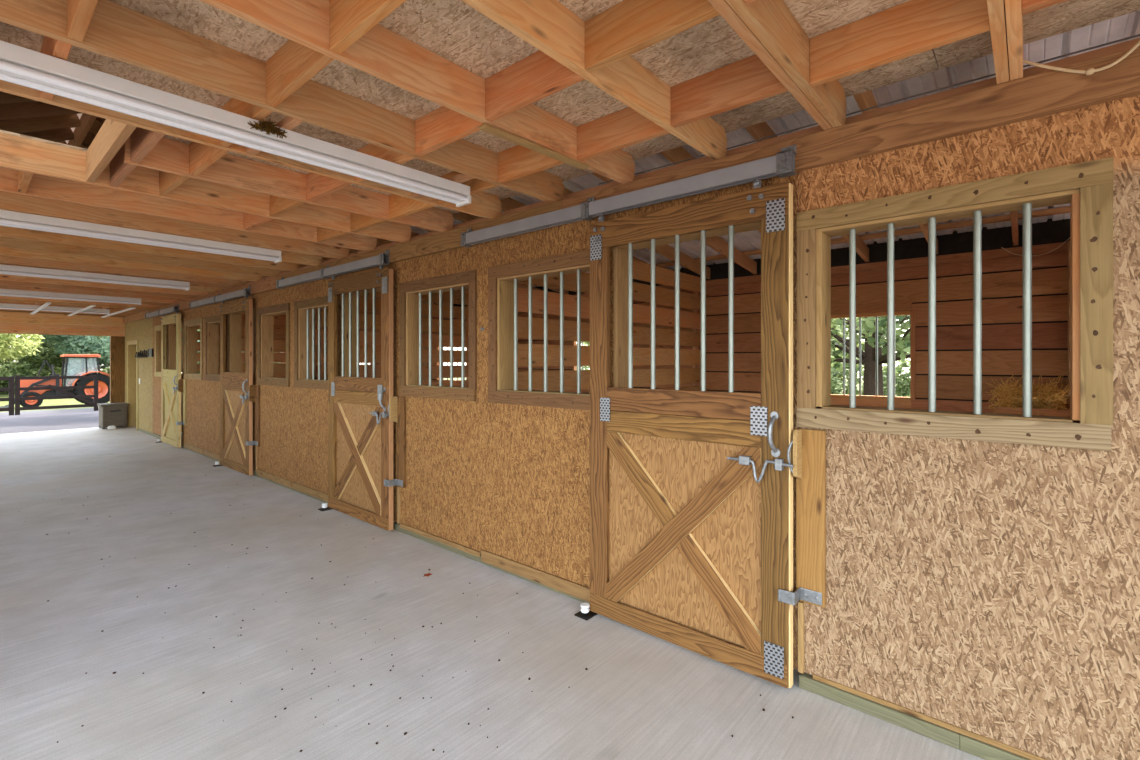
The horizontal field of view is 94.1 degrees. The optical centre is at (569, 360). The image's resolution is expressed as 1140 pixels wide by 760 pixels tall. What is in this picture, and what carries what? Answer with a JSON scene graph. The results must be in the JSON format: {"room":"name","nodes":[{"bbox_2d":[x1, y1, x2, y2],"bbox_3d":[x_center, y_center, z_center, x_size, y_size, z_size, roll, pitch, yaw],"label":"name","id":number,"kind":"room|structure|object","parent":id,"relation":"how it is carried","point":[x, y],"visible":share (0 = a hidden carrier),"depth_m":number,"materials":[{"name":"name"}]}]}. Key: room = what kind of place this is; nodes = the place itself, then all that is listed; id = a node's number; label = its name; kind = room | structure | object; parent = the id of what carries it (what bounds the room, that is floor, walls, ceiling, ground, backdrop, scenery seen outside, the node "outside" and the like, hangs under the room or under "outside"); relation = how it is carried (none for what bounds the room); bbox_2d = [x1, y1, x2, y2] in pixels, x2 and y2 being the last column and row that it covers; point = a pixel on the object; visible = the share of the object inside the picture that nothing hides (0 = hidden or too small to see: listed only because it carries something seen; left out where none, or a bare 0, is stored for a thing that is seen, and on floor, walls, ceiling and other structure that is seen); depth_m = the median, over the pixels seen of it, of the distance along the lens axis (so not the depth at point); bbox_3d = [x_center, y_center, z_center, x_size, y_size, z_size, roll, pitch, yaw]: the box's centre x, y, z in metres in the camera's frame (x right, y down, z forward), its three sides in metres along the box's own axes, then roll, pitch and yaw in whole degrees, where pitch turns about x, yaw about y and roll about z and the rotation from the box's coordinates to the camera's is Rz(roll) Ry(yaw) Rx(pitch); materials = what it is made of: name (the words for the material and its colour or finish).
{"room":"farm building","nodes":[
{"label":"farm building","id":0,"kind":"room"},
{"bbox_2d":[0,310,124,402],"bbox_3d":[-12.374,-0.557,11.908,0.140,4.330,3.900,0,0,41],"label":"wall","id":1,"kind":"structure","parent":0,"point":[22,322],"depth_m":12.67,"materials":[{"name":"brown wood"}]},
{"bbox_2d":[181,323,323,431],"bbox_3d":[-7.669,0.183,12.785,0.079,2.850,3.510,0,0,41],"label":"wall","id":2,"kind":"structure","parent":0,"point":[198,332],"depth_m":11.95,"materials":[{"name":"brown wood"}]},
{"bbox_2d":[218,309,380,374],"bbox_3d":[-4.950,0.183,10.427,0.079,2.850,3.510,0,0,41],"label":"wall","id":3,"kind":"structure","parent":0,"point":[279,332],"depth_m":9.84,"materials":[{"name":"brown wood"}]},
{"bbox_2d":[315,291,467,386],"bbox_3d":[-2.215,0.183,8.055,0.079,2.850,3.510,0,0,41],"label":"wall","id":4,"kind":"structure","parent":0,"point":[445,295],"depth_m":8.06,"materials":[{"name":"brown wood"}]},
{"bbox_2d":[0,426,983,759],"bbox_3d":[-3.605,1.668,6.673,19.990,0.120,7.600,0,0,41],"label":"floor","id":5,"kind":"structure","parent":0,"point":[641,695],"depth_m":2.95,"materials":[{"name":"concrete"}]},
{"bbox_2d":[97,402,128,428],"bbox_3d":[-11.058,1.318,12.845,0.560,0.580,0.520,0,0,41],"label":"storage chest","id":6,"kind":"object","parent":5,"relation":"on","point":[110,414],"visible":1,"depth_m":12.68,"materials":[{"name":"grey wood"}]},
{"bbox_2d":[212,461,222,466],"bbox_3d":[-5.396,1.575,8.140,0.100,0.066,0.130,0,0,41],"label":"roller","id":7,"kind":"object","parent":5,"relation":"on","point":[216,462],"visible":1,"depth_m":8.12,"materials":[{"name":"metal"}]},
{"bbox_2d":[318,503,330,510],"bbox_3d":[-2.646,1.575,5.756,0.100,0.066,0.130,0,0,41],"label":"roller","id":8,"kind":"object","parent":5,"relation":"on","point":[325,507],"visible":0.98,"depth_m":5.73,"materials":[{"name":"metal"}]},
{"bbox_2d":[25,474,793,752],"bbox_3d":[-2.651,1.606,4.142,8.550,0.005,2.320,0,0,41],"label":"crumbs","id":9,"kind":"object","parent":5,"relation":"on","point":[529,678],"visible":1,"depth_m":2.77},
{"bbox_2d":[574,603,596,620],"bbox_3d":[0.108,1.575,3.368,0.100,0.066,0.130,0,0,41],"label":"roller","id":10,"kind":"object","parent":5,"relation":"on","point":[585,613],"visible":0.98,"depth_m":3.34,"materials":[{"name":"metal"}]},
{"bbox_2d":[995,405,1069,416],"bbox_3d":[3.953,0.998,4.547,0.465,1.220,0.490,0,0,41],"label":"pet feeder","id":11,"kind":"object","parent":5,"relation":"on","point":[1005,410],"visible":0.09,"depth_m":4.34,"materials":[{"name":"brown wood"}]},
{"bbox_2d":[985,375,1069,414],"bbox_3d":[3.878,0.404,4.552,0.593,0.615,0.609,0,0,41],"label":"hay","id":12,"kind":"object","parent":11,"relation":"on","point":[1042,397],"visible":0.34,"depth_m":4.47},
{"bbox_2d":[0,0,1139,315],"bbox_3d":[-4.870,-1.194,5.434,19.680,0.200,3.810,0,0,41],"label":"ceiling","id":13,"kind":"structure","parent":0,"point":[605,86],"depth_m":2.33,"materials":[{"name":"brown wood"}]},
{"bbox_2d":[0,303,109,314],"bbox_3d":[-10.560,-1.056,10.322,1.182,0.143,2.440,0,0,41],"label":"strip light","id":14,"kind":"object","parent":13,"relation":"attached to","point":[103,310],"visible":1,"depth_m":10.57,"materials":[{"name":"white metal"}]},
{"bbox_2d":[30,302,50,313],"bbox_3d":[-9.922,-0.974,9.927,3.200,0.019,0.050,0,0,41],"label":"ceiling slat","id":15,"kind":"object","parent":14,"relation":"attached to","point":[47,303],"visible":1,"depth_m":9.58,"materials":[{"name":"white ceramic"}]},
{"bbox_2d":[67,305,95,315],"bbox_3d":[-9.555,-0.974,10.351,3.200,0.019,0.050,0,0,41],"label":"ceiling slat","id":16,"kind":"object","parent":14,"relation":"attached to","point":[90,306],"visible":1,"depth_m":10.13,"materials":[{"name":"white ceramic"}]},
{"bbox_2d":[101,307,135,317],"bbox_3d":[-9.195,-0.974,10.766,3.200,0.019,0.050,0,0,41],"label":"ceiling slat","id":17,"kind":"object","parent":14,"relation":"attached to","point":[131,308],"visible":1,"depth_m":10.54,"materials":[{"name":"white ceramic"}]},
{"bbox_2d":[0,289,140,304],"bbox_3d":[-8.486,-1.056,8.523,0.572,0.143,2.440,0,0,41],"label":"strip light","id":18,"kind":"object","parent":13,"relation":"attached to","point":[3,292],"visible":0.99,"depth_m":8.58,"materials":[{"name":"white metal"}]},
{"bbox_2d":[0,264,189,290],"bbox_3d":[-6.181,-1.056,6.525,0.572,0.143,2.440,0,0,41],"label":"strip light","id":19,"kind":"object","parent":13,"relation":"attached to","point":[81,275],"visible":1,"depth_m":6.57,"materials":[{"name":"white metal"}]},
{"bbox_2d":[0,210,281,262],"bbox_3d":[-3.872,-1.056,4.522,0.587,0.143,2.440,0,0,41],"label":"strip light","id":20,"kind":"object","parent":13,"relation":"attached to","point":[7,218],"visible":1,"depth_m":4.38,"materials":[{"name":"white metal"}]},
{"bbox_2d":[0,40,473,206],"bbox_3d":[-1.547,-1.056,2.506,0.611,0.143,2.440,0,0,41],"label":"strip light","id":21,"kind":"object","parent":13,"relation":"attached to","point":[19,65],"visible":0.97,"depth_m":2.27,"materials":[{"name":"white metal"}]},
{"bbox_2d":[247,117,286,138],"bbox_3d":[-1.381,-1.075,2.428,0.064,0.081,0.168,0,0,41],"label":"nest","id":22,"kind":"object","parent":21,"relation":"attached to","point":[268,127],"visible":0.98,"depth_m":2.42,"materials":[{"name":"brown plant"}]},
{"bbox_2d":[479,123,589,169],"bbox_3d":[-0.156,-1.082,2.710,0.050,0.018,0.730,0,0,43],"label":"board","id":23,"kind":"object","parent":13,"relation":"attached to","point":[485,127],"visible":1,"depth_m":2.66,"materials":[{"name":"brown wood"}]},
{"bbox_2d":[1023,40,1139,74],"bbox_3d":[1.852,-1.133,1.928,0.458,0.204,0.024,0,0,41],"label":"cable","id":24,"kind":"object","parent":13,"relation":"hanging from","point":[1089,71],"visible":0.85,"depth_m":1.92,"materials":[{"name":"beige plastic"}]},
{"bbox_2d":[0,10,1139,305],"bbox_3d":[-3.690,-1.935,6.872,20.380,1.825,8.130,0,0,41],"label":"roof","id":25,"kind":"structure","parent":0,"point":[18,114],"depth_m":4.72,"materials":[{"name":"white metal"}]},
{"bbox_2d":[518,260,700,390],"bbox_3d":[0.545,0.183,5.662,0.079,2.850,3.510,0,0,41],"label":"wall","id":26,"kind":"structure","parent":0,"point":[641,271],"depth_m":5.81,"materials":[{"name":"brown wood"}]},
{"bbox_2d":[125,95,1139,759],"bbox_3d":[-3.638,0.328,6.856,19.680,2.560,0.166,0,0,41],"label":"wall","id":27,"kind":"structure","parent":0,"point":[991,590],"depth_m":2.32,"materials":[{"name":"brown wood"}]},
{"bbox_2d":[127,340,137,430],"bbox_3d":[-10.353,0.563,12.697,1.140,2.090,0.200,0,0,41],"label":"door","id":28,"kind":"structure","parent":27,"relation":"in","point":[132,362],"depth_m":12.96,"materials":[{"name":"wood"}]},
{"bbox_2d":[135,349,153,357],"bbox_3d":[-9.455,-0.169,11.765,1.462,0.188,0.073,0,0,41],"label":"hook rack","id":29,"kind":"object","parent":27,"relation":"attached to","point":[150,351],"visible":1,"depth_m":11.67,"materials":[{"name":"black paint"}]},
{"bbox_2d":[154,325,166,376],"bbox_3d":[-8.346,-0.203,10.935,0.900,1.053,0.176,0,0,41],"label":"window","id":30,"kind":"structure","parent":27,"relation":"in","point":[157,373],"depth_m":11.12,"materials":[{"name":"brown wood"}]},
{"bbox_2d":[145,304,178,318],"bbox_3d":[-8.165,-0.984,10.582,2.358,0.147,0.076,0,0,41],"label":"door track","id":31,"kind":"object","parent":27,"relation":"attached to","point":[175,308],"visible":0.97,"depth_m":10.42,"materials":[{"name":"metal"}]},
{"bbox_2d":[161,312,180,447],"bbox_3d":[-7.625,0.318,10.092,1.266,2.540,0.103,0,0,41],"label":"door","id":32,"kind":"structure","parent":31,"relation":"hanging from","point":[170,395],"depth_m":10.05,"materials":[{"name":"wood"}]},
{"bbox_2d":[183,379,185,425],"bbox_3d":[-7.053,0.755,9.712,0.133,0.845,0.026,0,0,41],"label":"plank","id":33,"kind":"object","parent":27,"relation":"attached to","point":[184,380],"visible":0.92,"depth_m":9.67,"materials":[{"name":"brown wood"}]},
{"bbox_2d":[178,379,182,391],"bbox_3d":[-7.132,0.455,9.713,0.048,0.244,0.077,0,0,41],"label":"board","id":34,"kind":"object","parent":33,"relation":"attached to","point":[180,381],"visible":1,"depth_m":9.70,"materials":[{"name":"wood"}]},
{"bbox_2d":[184,318,202,379],"bbox_3d":[-6.597,-0.203,9.419,1.050,1.053,0.176,0,0,41],"label":"window","id":35,"kind":"structure","parent":27,"relation":"in","point":[191,326],"depth_m":9.65,"materials":[{"name":"brown wood"}]},
{"bbox_2d":[204,314,226,380],"bbox_3d":[-5.679,-0.203,8.623,1.060,1.053,0.176,0,0,41],"label":"window","id":36,"kind":"structure","parent":27,"relation":"in","point":[211,323],"depth_m":8.87,"materials":[{"name":"brown wood"}]},
{"bbox_2d":[189,285,250,307],"bbox_3d":[-5.517,-0.984,8.286,2.708,0.147,0.076,0,0,41],"label":"door track","id":37,"kind":"object","parent":27,"relation":"attached to","point":[240,293],"visible":1,"depth_m":8.06,"materials":[{"name":"metal"}]},
{"bbox_2d":[220,293,252,475],"bbox_3d":[-4.905,0.318,7.734,1.266,2.540,0.103,0,0,41],"label":"door","id":38,"kind":"structure","parent":37,"relation":"hanging from","point":[236,410],"depth_m":7.67,"materials":[{"name":"brown wood"}]},
{"bbox_2d":[246,385,259,446],"bbox_3d":[-4.393,0.755,7.337,0.201,0.845,0.179,0,0,41],"label":"plank","id":39,"kind":"object","parent":27,"relation":"attached to","point":[257,387],"depth_m":7.32,"materials":[{"name":"brown wood"}]},
{"bbox_2d":[248,385,254,401],"bbox_3d":[-4.412,0.455,7.354,0.048,0.244,0.077,0,0,41],"label":"board","id":40,"kind":"object","parent":39,"relation":"attached to","point":[251,393],"visible":1,"depth_m":7.34,"materials":[{"name":"wood"}]},
{"bbox_2d":[257,303,289,386],"bbox_3d":[-3.874,-0.203,7.057,1.060,1.053,0.176,0,0,41],"label":"window","id":41,"kind":"structure","parent":27,"relation":"in","point":[265,315],"depth_m":7.29,"materials":[{"name":"brown wood"}]},
{"bbox_2d":[294,296,327,389],"bbox_3d":[-2.933,-0.203,6.241,1.090,1.053,0.176,0,0,41],"label":"window","id":42,"kind":"structure","parent":27,"relation":"in","point":[304,310],"depth_m":6.42,"materials":[{"name":"metal"}]},
{"bbox_2d":[276,250,389,288],"bbox_3d":[-2.702,-0.984,5.846,2.558,0.147,0.076,0,0,41],"label":"door track","id":43,"kind":"object","parent":27,"relation":"attached to","point":[382,259],"visible":1,"depth_m":5.61,"materials":[{"name":"metal"}]},
{"bbox_2d":[328,265,392,530],"bbox_3d":[-2.155,0.318,5.349,1.266,2.540,0.103,0,0,41],"label":"door","id":44,"kind":"structure","parent":43,"relation":"hanging from","point":[360,429],"depth_m":5.31,"materials":[{"name":"brown wood"}]},
{"bbox_2d":[384,396,405,487],"bbox_3d":[-1.643,0.755,4.952,0.201,0.845,0.179,0,0,41],"label":"plank","id":45,"kind":"object","parent":27,"relation":"attached to","point":[401,401],"depth_m":4.94,"materials":[{"name":"brown wood"}]},
{"bbox_2d":[388,396,396,421],"bbox_3d":[-1.662,0.455,4.970,0.048,0.244,0.077,0,0,41],"label":"board","id":46,"kind":"object","parent":45,"relation":"attached to","point":[392,407],"visible":1,"depth_m":4.95,"materials":[{"name":"wood"}]},
{"bbox_2d":[399,270,476,400],"bbox_3d":[-1.127,-0.203,4.675,1.115,1.053,0.176,0,0,41],"label":"window","id":47,"kind":"structure","parent":27,"relation":"in","point":[410,292],"depth_m":4.70,"materials":[{"name":"metal"}]},
{"bbox_2d":[488,249,589,409],"bbox_3d":[-0.167,-0.203,3.843,1.107,1.053,0.176,0,0,41],"label":"window","id":48,"kind":"structure","parent":27,"relation":"in","point":[503,280],"depth_m":3.93,"materials":[{"name":"metal"}]},
{"bbox_2d":[138,428,1046,759],"bbox_3d":[-3.643,1.550,6.850,19.680,0.115,0.162,0,0,41],"label":"baseboard","id":49,"kind":"structure","parent":27,"relation":"attached to","point":[980,746],"depth_m":2.52,"materials":[{"name":"beige wood"}]},
{"bbox_2d":[461,144,795,247],"bbox_3d":[0.116,-0.984,3.402,2.558,0.147,0.076,0,0,41],"label":"door track","id":50,"kind":"object","parent":27,"relation":"attached to","point":[782,165],"visible":1,"depth_m":3.08,"materials":[{"name":"metal"}]},
{"bbox_2d":[590,178,793,687],"bbox_3d":[0.599,0.318,2.961,1.266,2.540,0.103,0,0,41],"label":"door","id":51,"kind":"structure","parent":50,"relation":"hanging from","point":[691,491],"depth_m":2.89,"materials":[{"name":"brown wood"}]},
{"bbox_2d":[123,47,1139,322],"bbox_3d":[-3.696,-1.015,6.789,19.680,0.154,0.045,0,0,41],"label":"wooden beam","id":52,"kind":"structure","parent":27,"relation":"attached to","point":[1050,92],"depth_m":2.30,"materials":[{"name":"brown wood"}]},
{"bbox_2d":[130,38,1139,314],"bbox_3d":[-3.629,-1.067,6.866,19.680,0.230,0.120,0,0,41],"label":"trim","id":53,"kind":"structure","parent":27,"relation":"attached to","point":[1127,45],"depth_m":2.66,"materials":[{"name":"brown wood"}]},
{"bbox_2d":[778,428,825,607],"bbox_3d":[1.111,0.755,2.564,0.201,0.845,0.179,0,0,41],"label":"plank","id":54,"kind":"object","parent":27,"relation":"attached to","point":[811,489],"depth_m":2.56,"materials":[{"name":"brown wood"}]},
{"bbox_2d":[787,429,801,478],"bbox_3d":[1.091,0.455,2.582,0.048,0.244,0.077,0,0,41],"label":"board","id":55,"kind":"object","parent":54,"relation":"attached to","point":[796,470],"visible":0.95,"depth_m":2.56,"materials":[{"name":"wood"}]},
{"bbox_2d":[796,157,1112,450],"bbox_3d":[1.587,-0.203,2.322,1.095,1.053,0.176,0,0,41],"label":"window","id":56,"kind":"structure","parent":27,"relation":"in","point":[1087,186],"depth_m":2.18,"materials":[{"name":"wood"}]},
{"bbox_2d":[281,218,1069,412],"bbox_3d":[-1.264,0.168,9.594,19.680,2.880,0.140,0,0,41],"label":"wall","id":57,"kind":"structure","parent":0,"point":[1002,270],"depth_m":5.21,"materials":[{"name":"brown wood"}]},
{"bbox_2d":[436,332,467,380],"bbox_3d":[-2.323,-0.068,10.498,1.015,1.092,0.062,0,0,41],"label":"window","id":58,"kind":"structure","parent":57,"relation":"in","point":[443,333],"depth_m":10.59,"materials":[{"name":"metal"}]},
{"bbox_2d":[572,321,589,391],"bbox_3d":[0.437,-0.068,8.104,1.015,1.092,0.062,0,0,41],"label":"window","id":59,"kind":"structure","parent":57,"relation":"in","point":[573,342],"depth_m":8.39,"materials":[{"name":"wood"}]},
{"bbox_2d":[831,301,915,407],"bbox_3d":[3.147,-0.068,5.754,1.015,1.092,0.062,0,0,41],"label":"window","id":60,"kind":"structure","parent":57,"relation":"in","point":[904,307],"depth_m":5.64,"materials":[{"name":"metal"}]},
{"bbox_2d":[1001,238,1069,255],"bbox_3d":[4.174,-1.016,4.752,0.486,0.157,0.039,0,0,39],"label":"wire","id":61,"kind":"object","parent":57,"relation":"attached to","point":[1068,238],"visible":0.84,"depth_m":4.71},
{"bbox_2d":[598,34,1139,184],"bbox_3d":[1.476,-1.194,2.466,3.400,0.013,0.008,0,0,41],"label":"beam","id":62,"kind":"structure","parent":0,"point":[1134,36],"depth_m":2.39,"materials":[{"name":"brown wood"}]},
{"bbox_2d":[1068,240,1069,409],"bbox_3d":[3.255,0.183,3.312,0.079,2.850,3.510,0,0,41],"label":"wall","id":63,"kind":"structure","parent":0,"point":[1069,240],"depth_m":4.58,"materials":[{"name":"brown wood"}]},
{"label":"outside","id":64,"kind":"structure","parent":0,"visible":0},
{"bbox_2d":[0,378,904,433],"bbox_3d":[-25.534,1.873,32.373,109.000,0.460,100.000,0,0,41],"label":"ground","id":65,"kind":"structure","parent":64,"point":[82,417],"depth_m":16.72,"materials":[{"name":"green plant"}]},
{"bbox_2d":[0,376,13,414],"bbox_3d":[-22.840,1.232,14.855,0.145,1.380,10.065,0,0,41],"label":"fence","id":66,"kind":"object","parent":65,"relation":"on","point":[10,389],"visible":0.91,"depth_m":18.54,"materials":[{"name":"black wood"}]},
{"bbox_2d":[0,335,36,373],"bbox_3d":[-40.436,-2.859,37.142,11.306,10.681,12.029,0,0,-31],"label":"tree","id":67,"kind":"object","parent":65,"relation":"on","point":[7,359],"visible":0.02,"depth_m":35.86,"materials":[{"name":"green plant"}]},
{"bbox_2d":[0,322,44,359],"bbox_3d":[-34.788,-2.075,27.878,10.130,8.994,9.521,0,0,-6],"label":"tree","id":68,"kind":"object","parent":65,"relation":"on","point":[26,339],"visible":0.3,"depth_m":30.68,"materials":[{"name":"green plant"}]},
{"bbox_2d":[0,338,106,393],"bbox_3d":[-35.611,0.369,36.114,5.686,4.672,6.654,0,0,18],"label":"shrub","id":69,"kind":"object","parent":65,"relation":"on","point":[23,368],"visible":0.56,"depth_m":35.03,"materials":[{"name":"green plant"}]},
{"bbox_2d":[0,354,109,407],"bbox_3d":[-23.722,0.897,24.541,1.655,2.427,4.060,0,0,41],"label":"tractor","id":70,"kind":"object","parent":65,"relation":"on","point":[73,364],"visible":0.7,"depth_m":24.59,"materials":[{"name":"metal"}]},
{"bbox_2d":[20,379,61,394],"bbox_3d":[-24.105,1.119,24.099,0.640,0.868,1.430,0,0,41],"label":"hood","id":71,"kind":"object","parent":70,"relation":"attached to","point":[23,383],"depth_m":23.95,"materials":[{"name":"orange paint"}]},
{"bbox_2d":[15,375,97,414],"bbox_3d":[-18.796,1.212,19.495,0.175,1.420,2.203,0,0,41],"label":"gate","id":72,"kind":"object","parent":65,"relation":"on","point":[18,378],"visible":0.88,"depth_m":19.41,"materials":[{"name":"black metal"}]},
{"bbox_2d":[32,323,198,367],"bbox_3d":[-30.457,-2.416,37.489,10.595,9.670,8.010,0,0,-22],"label":"tree","id":73,"kind":"object","parent":65,"relation":"on","point":[67,344],"visible":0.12,"depth_m":34.37,"materials":[{"name":"green plant"}]},
{"bbox_2d":[101,366,181,376],"bbox_3d":[-33.110,0.369,41.252,6.654,4.672,5.686,0,0,33],"label":"shrub","id":74,"kind":"object","parent":65,"relation":"on","point":[107,370],"visible":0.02,"depth_m":40.27,"materials":[{"name":"green plant"}]},
{"bbox_2d":[581,341,589,369],"bbox_3d":[2.856,-3.043,34.398,11.396,10.119,10.711,0,0,-33],"label":"tree","id":75,"kind":"object","parent":65,"relation":"on","point":[584,343],"visible":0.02,"depth_m":34.01,"materials":[{"name":"green plant"}]},
{"bbox_2d":[831,319,863,394],"bbox_3d":[9.401,0.128,20.670,5.871,4.123,5.017,0,0,-44],"label":"shrub","id":76,"kind":"object","parent":65,"relation":"on","point":[835,379],"visible":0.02,"depth_m":19.35,"materials":[{"name":"green plant"}]},
{"bbox_2d":[838,330,882,377],"bbox_3d":[10.120,-3.043,26.319,11.396,10.119,10.711,0,0,-41],"label":"tree","id":77,"kind":"object","parent":65,"relation":"on","point":[857,345],"visible":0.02,"depth_m":24.87,"materials":[{"name":"green plant"}]},
{"bbox_2d":[831,315,909,395],"bbox_3d":[7.959,-2.509,13.254,7.658,8.968,8.799,0,0,12],"label":"tree","id":78,"kind":"object","parent":65,"relation":"on","point":[902,322],"visible":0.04,"depth_m":13.05,"materials":[{"name":"green plant"}]},
{"bbox_2d":[861,358,909,396],"bbox_3d":[12.432,0.128,16.702,5.017,4.123,5.871,0,0,-36],"label":"shrub","id":79,"kind":"object","parent":65,"relation":"on","point":[901,390],"visible":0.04,"depth_m":17.21,"materials":[{"name":"green plant"}]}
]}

